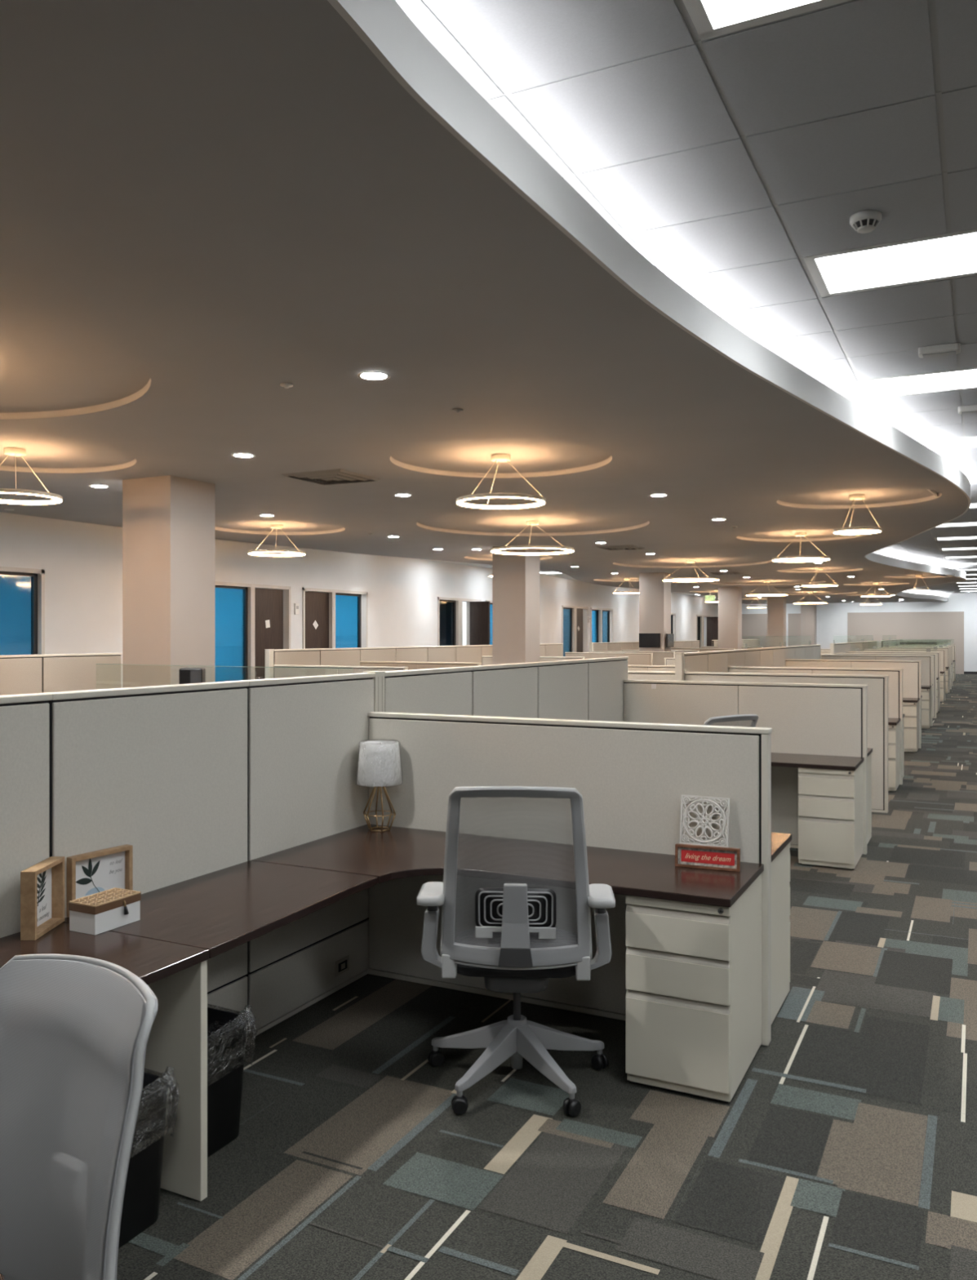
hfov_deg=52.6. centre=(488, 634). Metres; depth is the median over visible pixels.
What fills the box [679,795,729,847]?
carved plaque
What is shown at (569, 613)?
window
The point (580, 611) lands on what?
door
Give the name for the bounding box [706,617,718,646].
door
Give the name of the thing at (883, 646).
wall
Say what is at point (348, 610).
door frame
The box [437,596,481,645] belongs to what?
window
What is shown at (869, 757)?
drawer pedestal
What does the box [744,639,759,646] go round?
wall
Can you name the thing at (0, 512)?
trim
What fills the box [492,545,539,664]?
column
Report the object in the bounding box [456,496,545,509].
diffuser
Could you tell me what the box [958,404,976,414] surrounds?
ceiling sensor
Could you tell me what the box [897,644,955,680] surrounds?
wall
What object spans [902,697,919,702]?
countertop
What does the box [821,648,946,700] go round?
wall
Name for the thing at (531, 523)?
pendant light
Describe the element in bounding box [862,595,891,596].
diffuser
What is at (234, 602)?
door frame
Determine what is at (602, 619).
window
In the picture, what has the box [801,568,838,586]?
pendant light
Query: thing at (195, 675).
speaker grille
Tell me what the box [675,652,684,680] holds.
post
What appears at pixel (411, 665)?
wall
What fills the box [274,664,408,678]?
wall
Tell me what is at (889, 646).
wall
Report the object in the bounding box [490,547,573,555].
diffuser
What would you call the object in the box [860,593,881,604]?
pendant light
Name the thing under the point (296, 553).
diffuser
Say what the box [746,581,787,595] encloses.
pendant light
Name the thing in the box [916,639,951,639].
glass screen
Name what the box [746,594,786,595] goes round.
diffuser
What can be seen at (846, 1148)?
floor
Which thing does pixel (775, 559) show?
diffuser
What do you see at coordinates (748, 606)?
pendant light
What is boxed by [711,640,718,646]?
wall
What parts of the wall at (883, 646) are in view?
trim, trim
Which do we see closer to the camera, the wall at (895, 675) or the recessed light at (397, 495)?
the recessed light at (397, 495)
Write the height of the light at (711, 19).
0.110 m
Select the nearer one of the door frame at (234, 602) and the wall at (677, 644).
the door frame at (234, 602)
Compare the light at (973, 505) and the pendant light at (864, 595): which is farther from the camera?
the pendant light at (864, 595)
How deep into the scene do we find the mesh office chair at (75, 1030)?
1.76 m
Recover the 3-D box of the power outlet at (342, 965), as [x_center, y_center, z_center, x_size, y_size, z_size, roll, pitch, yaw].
[-0.687,1.562,4.652,0.008,0.070,0.110,0,0,26]
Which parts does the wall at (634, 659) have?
frame, fabric panel, trim, fabric panel, trim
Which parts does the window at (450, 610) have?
pane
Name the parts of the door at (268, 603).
handle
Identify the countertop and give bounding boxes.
[0,922,208,984]
[0,1272,4,1279]
[62,860,377,958]
[252,824,764,907]
[771,752,864,770]
[771,832,791,862]
[867,747,872,756]
[888,717,900,724]
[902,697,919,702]
[921,685,931,688]
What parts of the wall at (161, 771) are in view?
frame, trim, trim, panel, trim, trim, panel, frame, trim, trim, frame, trim, frame, trim, frame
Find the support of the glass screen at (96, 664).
on the wall
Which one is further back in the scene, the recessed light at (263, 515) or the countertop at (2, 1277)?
the recessed light at (263, 515)
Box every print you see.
[37,867,51,926]
[75,851,124,898]
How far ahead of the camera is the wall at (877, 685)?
9.27 m
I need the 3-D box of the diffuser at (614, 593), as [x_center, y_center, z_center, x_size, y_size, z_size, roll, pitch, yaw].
[3.520,-1.051,25.052,0.704,0.022,0.704,0,0,26]
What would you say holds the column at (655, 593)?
on the floor
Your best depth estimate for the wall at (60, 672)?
9.54 m
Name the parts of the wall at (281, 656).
trim, fabric panel, frame, trim, trim, trim, trim, trim, trim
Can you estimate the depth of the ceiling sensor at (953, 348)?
5.88 m
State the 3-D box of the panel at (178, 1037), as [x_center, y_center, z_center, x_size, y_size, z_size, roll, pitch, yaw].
[-1.117,1.313,3.052,0.622,0.707,0.028,0,0,26]
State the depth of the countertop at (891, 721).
10.57 m
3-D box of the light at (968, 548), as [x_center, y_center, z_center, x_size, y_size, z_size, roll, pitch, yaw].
[9.716,-1.778,19.811,1.210,0.110,0.594,0,0,26]
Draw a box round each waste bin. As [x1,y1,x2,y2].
[118,1066,179,1248]
[207,1004,257,1157]
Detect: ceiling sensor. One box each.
[918,342,960,358]
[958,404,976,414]
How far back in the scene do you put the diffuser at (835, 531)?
10.22 m
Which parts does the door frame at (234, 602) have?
pane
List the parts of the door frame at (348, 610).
pane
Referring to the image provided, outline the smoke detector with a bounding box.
[849,209,881,233]
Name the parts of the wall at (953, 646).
trim, fabric panel, trim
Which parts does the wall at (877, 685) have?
trim, frame, trim, trim, trim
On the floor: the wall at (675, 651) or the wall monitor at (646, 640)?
the wall at (675, 651)
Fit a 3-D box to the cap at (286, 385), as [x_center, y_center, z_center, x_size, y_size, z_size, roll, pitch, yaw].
[-1.117,-1.373,5.464,0.070,0.020,0.070,0,0,26]
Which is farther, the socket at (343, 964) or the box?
the socket at (343, 964)
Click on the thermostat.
(296, 606)
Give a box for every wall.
[0,512,718,688]
[0,653,121,695]
[0,656,628,1040]
[273,643,563,678]
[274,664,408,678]
[360,661,481,670]
[368,711,772,1045]
[462,601,705,646]
[482,655,584,665]
[564,652,653,665]
[591,650,675,665]
[593,641,639,651]
[622,649,699,652]
[622,679,867,854]
[627,664,902,784]
[627,671,888,813]
[663,657,921,748]
[671,648,735,651]
[674,640,699,648]
[684,644,821,680]
[701,646,763,648]
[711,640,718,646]
[742,592,976,674]
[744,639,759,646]
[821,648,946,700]
[821,654,933,726]
[834,640,877,654]
[834,653,937,718]
[845,651,940,711]
[877,647,950,692]
[880,640,885,647]
[883,646,951,688]
[888,645,953,685]
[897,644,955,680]
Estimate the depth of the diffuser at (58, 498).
7.83 m
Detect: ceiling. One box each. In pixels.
[0,0,968,604]
[395,0,976,593]
[423,559,705,597]
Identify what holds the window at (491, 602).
in the wall at (82, 562)
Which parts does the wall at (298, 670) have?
fabric panel, frame, trim, fabric panel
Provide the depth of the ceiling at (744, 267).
3.52 m
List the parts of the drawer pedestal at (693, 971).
header rail, drawer, drawer, drawer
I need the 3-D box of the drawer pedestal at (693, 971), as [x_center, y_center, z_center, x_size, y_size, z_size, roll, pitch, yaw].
[0.805,1.314,3.823,0.383,0.706,0.590,0,0,26]
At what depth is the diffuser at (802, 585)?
21.60 m
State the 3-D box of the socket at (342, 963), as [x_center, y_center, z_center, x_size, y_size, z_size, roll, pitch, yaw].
[-0.686,1.562,4.652,0.002,0.040,0.070,0,0,26]
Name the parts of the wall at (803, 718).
fabric panel, trim, fabric panel, trim, trim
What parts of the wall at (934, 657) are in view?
frame, trim, trim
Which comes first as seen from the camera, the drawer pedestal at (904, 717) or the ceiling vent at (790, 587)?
the drawer pedestal at (904, 717)
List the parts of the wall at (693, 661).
trim, trim, trim, trim, trim, trim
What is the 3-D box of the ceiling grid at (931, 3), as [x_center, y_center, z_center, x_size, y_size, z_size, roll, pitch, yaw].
[5.457,-1.825,19.064,18.800,0.197,53.400,0,0,26]
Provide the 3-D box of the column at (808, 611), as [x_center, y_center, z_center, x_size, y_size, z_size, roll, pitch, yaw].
[13.797,0.142,42.546,0.590,3.050,0.580,0,0,26]
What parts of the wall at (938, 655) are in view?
trim, frame, fabric panel, trim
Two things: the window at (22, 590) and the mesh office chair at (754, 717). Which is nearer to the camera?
the mesh office chair at (754, 717)
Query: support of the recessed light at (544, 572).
in the ceiling at (561, 575)
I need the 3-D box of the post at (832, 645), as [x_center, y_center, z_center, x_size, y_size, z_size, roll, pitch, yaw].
[7.104,0.926,20.412,0.075,1.481,0.090,0,0,26]
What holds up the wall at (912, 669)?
on the floor
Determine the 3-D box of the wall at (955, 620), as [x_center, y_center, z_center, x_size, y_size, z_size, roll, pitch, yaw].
[17.179,-0.083,42.869,18.600,3.500,0.130,0,0,26]
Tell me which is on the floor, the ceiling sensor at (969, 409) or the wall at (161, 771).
the wall at (161, 771)
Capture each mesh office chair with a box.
[0,953,158,1279]
[417,786,615,1116]
[703,714,758,727]
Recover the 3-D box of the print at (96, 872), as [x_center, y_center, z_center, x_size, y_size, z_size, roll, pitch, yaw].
[-1.324,0.832,3.350,0.007,0.168,0.210,0,0,32]
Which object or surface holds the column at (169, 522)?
on the floor
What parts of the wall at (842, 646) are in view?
fabric panel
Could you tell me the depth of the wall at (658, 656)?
21.98 m
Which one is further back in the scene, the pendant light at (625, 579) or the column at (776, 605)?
the column at (776, 605)
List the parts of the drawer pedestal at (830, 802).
header rail, drawer, drawer, drawer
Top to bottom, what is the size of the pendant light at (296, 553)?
0.385 m
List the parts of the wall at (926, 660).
fabric panel, frame, trim, fabric panel, trim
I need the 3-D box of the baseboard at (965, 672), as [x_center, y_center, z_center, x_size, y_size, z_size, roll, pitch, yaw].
[10.927,1.612,16.344,6.181,0.110,53.000,0,0,26]
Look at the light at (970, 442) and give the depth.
9.16 m
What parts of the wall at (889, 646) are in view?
trim, trim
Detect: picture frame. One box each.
[20,856,64,940]
[66,844,133,917]
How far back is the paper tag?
8.20 m
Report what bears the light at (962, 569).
attached to the ceiling at (744, 267)
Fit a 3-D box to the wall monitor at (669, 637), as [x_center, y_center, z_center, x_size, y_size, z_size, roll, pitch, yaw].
[4.077,0.137,22.251,0.067,0.300,0.500,0,0,26]
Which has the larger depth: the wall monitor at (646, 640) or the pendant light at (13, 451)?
the wall monitor at (646, 640)
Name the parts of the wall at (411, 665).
fabric panel, trim, frame, fabric panel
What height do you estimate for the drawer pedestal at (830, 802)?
0.706 m
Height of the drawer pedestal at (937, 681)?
0.706 m
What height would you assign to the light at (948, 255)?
0.110 m
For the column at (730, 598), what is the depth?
28.88 m
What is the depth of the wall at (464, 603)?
24.76 m
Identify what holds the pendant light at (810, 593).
hanging from the ceiling at (207, 207)
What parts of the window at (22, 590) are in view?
pane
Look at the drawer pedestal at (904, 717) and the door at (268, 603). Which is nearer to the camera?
the drawer pedestal at (904, 717)
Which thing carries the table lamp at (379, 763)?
on the countertop at (397, 852)
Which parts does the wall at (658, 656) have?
trim, fabric panel, frame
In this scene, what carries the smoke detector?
attached to the ceiling at (744, 267)
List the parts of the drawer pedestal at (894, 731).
header rail, drawer, drawer, drawer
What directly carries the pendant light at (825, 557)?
hanging from the ceiling at (207, 207)
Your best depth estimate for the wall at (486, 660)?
17.10 m
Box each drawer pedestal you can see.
[625,873,761,1102]
[798,762,862,869]
[867,752,871,843]
[888,721,900,791]
[902,701,919,752]
[902,716,904,777]
[921,688,930,728]
[936,679,938,712]
[940,673,944,702]
[945,668,948,693]
[953,661,955,681]
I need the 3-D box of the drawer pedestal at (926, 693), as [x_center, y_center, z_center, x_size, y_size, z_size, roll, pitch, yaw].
[7.714,1.314,17.720,0.383,0.706,0.590,0,0,26]
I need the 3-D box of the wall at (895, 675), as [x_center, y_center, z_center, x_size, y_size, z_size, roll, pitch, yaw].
[2.878,1.026,11.827,3.853,1.283,0.072,0,0,26]
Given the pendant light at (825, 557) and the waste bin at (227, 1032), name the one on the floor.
the waste bin at (227, 1032)
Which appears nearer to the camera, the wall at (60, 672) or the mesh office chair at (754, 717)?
the mesh office chair at (754, 717)
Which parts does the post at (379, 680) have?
post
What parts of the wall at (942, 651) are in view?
fabric panel, trim, frame, fabric panel, trim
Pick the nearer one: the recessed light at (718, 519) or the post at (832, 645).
the recessed light at (718, 519)
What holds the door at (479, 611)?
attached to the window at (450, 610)
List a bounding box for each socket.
[338,960,346,972]
[341,962,345,969]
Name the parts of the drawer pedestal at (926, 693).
drawer, drawer, drawer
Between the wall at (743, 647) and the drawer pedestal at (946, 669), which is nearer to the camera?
the drawer pedestal at (946, 669)
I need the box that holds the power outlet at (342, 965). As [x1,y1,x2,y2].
[335,955,349,977]
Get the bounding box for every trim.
[0,511,742,604]
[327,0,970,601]
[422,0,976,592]
[873,489,954,595]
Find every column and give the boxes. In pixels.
[122,475,215,687]
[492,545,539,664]
[639,572,671,651]
[718,586,742,649]
[767,595,786,647]
[800,604,816,645]
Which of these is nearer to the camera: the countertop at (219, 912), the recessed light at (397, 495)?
the countertop at (219, 912)
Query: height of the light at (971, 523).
0.110 m
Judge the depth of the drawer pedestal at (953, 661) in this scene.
34.77 m
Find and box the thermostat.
[293,603,299,614]
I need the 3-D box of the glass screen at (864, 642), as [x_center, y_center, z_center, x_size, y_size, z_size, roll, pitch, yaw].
[8.935,0.277,21.815,1.780,0.212,0.014,0,0,26]
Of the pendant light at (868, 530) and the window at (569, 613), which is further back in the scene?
the window at (569, 613)
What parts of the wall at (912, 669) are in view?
fabric panel, fabric panel, frame, trim, fabric panel, trim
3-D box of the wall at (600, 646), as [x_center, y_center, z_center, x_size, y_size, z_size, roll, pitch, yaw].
[3.244,0.929,24.497,0.074,1.475,3.860,0,0,26]
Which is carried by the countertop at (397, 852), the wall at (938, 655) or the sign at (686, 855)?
the sign at (686, 855)
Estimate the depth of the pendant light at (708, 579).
19.03 m
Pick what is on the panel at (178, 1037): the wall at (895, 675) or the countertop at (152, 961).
the countertop at (152, 961)
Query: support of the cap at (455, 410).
attached to the ceiling at (207, 207)
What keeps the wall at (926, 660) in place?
on the floor
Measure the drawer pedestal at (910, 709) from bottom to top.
0.706 m
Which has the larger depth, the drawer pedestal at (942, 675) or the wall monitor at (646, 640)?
the drawer pedestal at (942, 675)
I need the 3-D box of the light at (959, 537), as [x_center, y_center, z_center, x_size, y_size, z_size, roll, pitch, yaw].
[8.630,-1.778,17.626,1.210,0.110,0.594,0,0,26]
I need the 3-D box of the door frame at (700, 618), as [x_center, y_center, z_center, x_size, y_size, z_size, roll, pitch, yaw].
[8.572,0.450,39.754,0.180,2.435,2.091,0,0,26]
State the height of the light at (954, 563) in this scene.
0.110 m
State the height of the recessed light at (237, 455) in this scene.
0.005 m
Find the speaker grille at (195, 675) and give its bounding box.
[190,670,200,683]
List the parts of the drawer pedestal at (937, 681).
drawer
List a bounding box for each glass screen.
[96,663,352,669]
[864,641,899,642]
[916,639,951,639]
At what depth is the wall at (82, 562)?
16.09 m
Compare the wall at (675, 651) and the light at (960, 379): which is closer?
the light at (960, 379)
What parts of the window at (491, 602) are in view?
pane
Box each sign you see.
[675,843,740,871]
[705,592,715,600]
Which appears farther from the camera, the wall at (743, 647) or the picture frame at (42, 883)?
the wall at (743, 647)
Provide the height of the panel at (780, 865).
0.706 m
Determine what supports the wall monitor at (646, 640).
attached to the column at (655, 593)
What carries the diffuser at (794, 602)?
attached to the pendant light at (810, 593)
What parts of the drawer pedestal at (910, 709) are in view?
header rail, drawer, drawer, drawer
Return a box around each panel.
[143,960,207,1201]
[771,842,790,1023]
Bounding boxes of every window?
[0,566,44,655]
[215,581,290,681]
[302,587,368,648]
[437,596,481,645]
[485,600,492,644]
[561,605,588,656]
[591,607,613,642]
[671,613,675,640]
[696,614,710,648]
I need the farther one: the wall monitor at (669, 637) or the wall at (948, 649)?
the wall at (948, 649)
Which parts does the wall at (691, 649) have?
fabric panel, trim, fabric panel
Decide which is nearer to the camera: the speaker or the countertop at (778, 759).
the speaker
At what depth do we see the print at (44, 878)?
3.14 m
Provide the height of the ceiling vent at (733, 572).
0.036 m
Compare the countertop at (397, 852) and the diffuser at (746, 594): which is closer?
the countertop at (397, 852)
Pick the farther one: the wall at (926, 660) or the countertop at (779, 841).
the wall at (926, 660)
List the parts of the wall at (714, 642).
fabric panel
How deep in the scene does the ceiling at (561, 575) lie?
24.57 m
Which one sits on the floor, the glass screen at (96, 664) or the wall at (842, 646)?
the wall at (842, 646)
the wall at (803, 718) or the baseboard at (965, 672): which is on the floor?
the wall at (803, 718)
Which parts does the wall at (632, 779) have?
trim, trim, trim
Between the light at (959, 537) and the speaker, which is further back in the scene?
the light at (959, 537)
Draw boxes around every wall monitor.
[639,633,660,647]
[666,633,674,647]
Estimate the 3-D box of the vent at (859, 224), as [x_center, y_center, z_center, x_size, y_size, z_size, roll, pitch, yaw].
[1.556,-1.683,4.073,0.100,0.020,0.100,0,0,26]
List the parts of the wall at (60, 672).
frame, trim, trim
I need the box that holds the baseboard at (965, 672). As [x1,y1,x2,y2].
[964,671,976,674]
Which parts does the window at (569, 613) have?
pane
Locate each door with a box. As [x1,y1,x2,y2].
[254,587,283,679]
[305,591,328,648]
[469,601,489,644]
[577,608,582,652]
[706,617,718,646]
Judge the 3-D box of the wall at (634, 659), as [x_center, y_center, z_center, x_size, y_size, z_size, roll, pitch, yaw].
[2.523,1.026,20.802,1.929,1.283,0.072,0,0,26]
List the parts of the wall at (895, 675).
fabric panel, trim, frame, fabric panel, fabric panel, frame, trim, fabric panel, trim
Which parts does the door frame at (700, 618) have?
pane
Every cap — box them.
[280,382,293,388]
[452,408,462,413]
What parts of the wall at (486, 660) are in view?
fabric panel, trim, fabric panel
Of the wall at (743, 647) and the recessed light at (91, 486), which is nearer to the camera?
the recessed light at (91, 486)
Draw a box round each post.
[264,648,274,679]
[363,671,385,711]
[589,642,593,652]
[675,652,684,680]
[830,643,834,654]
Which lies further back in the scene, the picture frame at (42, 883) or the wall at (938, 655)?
the wall at (938, 655)
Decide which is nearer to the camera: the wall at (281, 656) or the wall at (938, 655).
the wall at (281, 656)
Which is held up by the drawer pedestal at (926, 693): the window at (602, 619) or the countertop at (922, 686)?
the countertop at (922, 686)
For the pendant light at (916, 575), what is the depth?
23.61 m
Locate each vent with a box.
[282,468,380,484]
[595,544,644,550]
[710,571,742,574]
[773,586,797,588]
[853,218,878,229]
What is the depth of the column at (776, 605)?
35.59 m
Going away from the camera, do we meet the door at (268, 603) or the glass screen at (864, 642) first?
the door at (268, 603)
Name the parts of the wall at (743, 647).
trim, fabric panel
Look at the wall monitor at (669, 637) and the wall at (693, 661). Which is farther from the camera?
the wall monitor at (669, 637)
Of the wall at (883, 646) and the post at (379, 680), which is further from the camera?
the wall at (883, 646)
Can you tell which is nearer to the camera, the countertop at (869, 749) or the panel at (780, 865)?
the panel at (780, 865)
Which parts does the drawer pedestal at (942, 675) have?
drawer, drawer, drawer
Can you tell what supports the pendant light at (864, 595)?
hanging from the ceiling at (207, 207)
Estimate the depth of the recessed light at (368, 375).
5.27 m
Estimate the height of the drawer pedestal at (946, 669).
0.706 m
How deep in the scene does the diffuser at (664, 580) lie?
19.49 m
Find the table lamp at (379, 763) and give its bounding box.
[355,738,403,831]
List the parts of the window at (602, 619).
pane, pane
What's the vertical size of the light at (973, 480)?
0.110 m
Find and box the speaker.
[178,667,205,684]
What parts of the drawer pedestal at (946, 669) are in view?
drawer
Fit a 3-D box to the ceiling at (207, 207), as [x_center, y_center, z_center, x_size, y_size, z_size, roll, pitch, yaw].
[4.181,-1.404,19.698,9.881,0.042,53.000,0,0,26]
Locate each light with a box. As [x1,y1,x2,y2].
[0,447,62,504]
[88,484,109,488]
[231,453,254,457]
[248,524,305,556]
[259,514,274,516]
[357,371,390,380]
[394,493,412,497]
[456,453,546,509]
[490,520,573,555]
[539,571,559,573]
[613,577,639,593]
[649,493,667,497]
[662,560,719,582]
[682,0,850,40]
[705,590,718,602]
[711,518,726,520]
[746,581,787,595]
[746,598,765,608]
[772,532,830,562]
[793,591,826,604]
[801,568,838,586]
[803,228,976,297]
[833,493,881,534]
[860,367,976,399]
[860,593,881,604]
[861,582,891,596]
[908,574,929,591]
[917,435,976,450]
[934,536,976,540]
[936,521,976,527]
[939,546,976,551]
[943,555,976,558]
[951,563,976,564]
[959,568,976,570]
[966,475,976,484]
[968,502,976,508]
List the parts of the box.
lid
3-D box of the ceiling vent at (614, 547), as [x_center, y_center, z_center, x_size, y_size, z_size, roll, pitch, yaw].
[2.101,-1.365,15.684,0.620,0.036,0.620,0,0,26]
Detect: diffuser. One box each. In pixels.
[0,492,62,504]
[248,551,305,556]
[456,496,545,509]
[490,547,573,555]
[613,592,639,593]
[662,578,719,582]
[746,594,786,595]
[772,557,830,562]
[794,602,824,604]
[802,585,837,586]
[833,529,880,534]
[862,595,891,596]
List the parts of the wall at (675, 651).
trim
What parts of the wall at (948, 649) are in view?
fabric panel, trim, fabric panel, trim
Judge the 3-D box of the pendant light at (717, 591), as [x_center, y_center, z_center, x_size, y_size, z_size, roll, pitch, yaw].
[7.350,-1.232,31.859,0.712,0.385,0.712,0,0,26]
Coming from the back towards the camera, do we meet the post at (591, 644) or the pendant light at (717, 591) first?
the pendant light at (717, 591)
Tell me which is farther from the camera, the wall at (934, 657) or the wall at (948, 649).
the wall at (948, 649)
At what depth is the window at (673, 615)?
36.04 m
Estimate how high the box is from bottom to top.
0.092 m
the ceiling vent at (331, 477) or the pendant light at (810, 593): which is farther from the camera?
the pendant light at (810, 593)
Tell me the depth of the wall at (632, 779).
4.36 m
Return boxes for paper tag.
[651,684,656,688]
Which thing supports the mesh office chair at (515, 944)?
on the floor
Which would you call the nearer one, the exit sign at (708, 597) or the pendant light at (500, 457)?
the pendant light at (500, 457)
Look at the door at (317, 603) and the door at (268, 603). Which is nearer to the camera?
the door at (268, 603)
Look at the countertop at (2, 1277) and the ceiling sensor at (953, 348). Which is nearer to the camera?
the countertop at (2, 1277)
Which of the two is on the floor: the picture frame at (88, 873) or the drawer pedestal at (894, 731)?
the drawer pedestal at (894, 731)
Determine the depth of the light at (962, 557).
22.30 m
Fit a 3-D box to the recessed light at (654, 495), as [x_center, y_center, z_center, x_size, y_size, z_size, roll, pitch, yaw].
[1.691,-1.379,9.810,0.176,0.005,0.176,0,0,26]
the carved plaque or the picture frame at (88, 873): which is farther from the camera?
the carved plaque
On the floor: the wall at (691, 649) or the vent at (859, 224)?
the wall at (691, 649)
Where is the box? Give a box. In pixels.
[68,887,141,935]
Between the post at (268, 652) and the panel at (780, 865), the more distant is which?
the post at (268, 652)
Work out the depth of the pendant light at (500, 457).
7.79 m
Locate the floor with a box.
[116,674,976,1279]
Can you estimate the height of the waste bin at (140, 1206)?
0.420 m

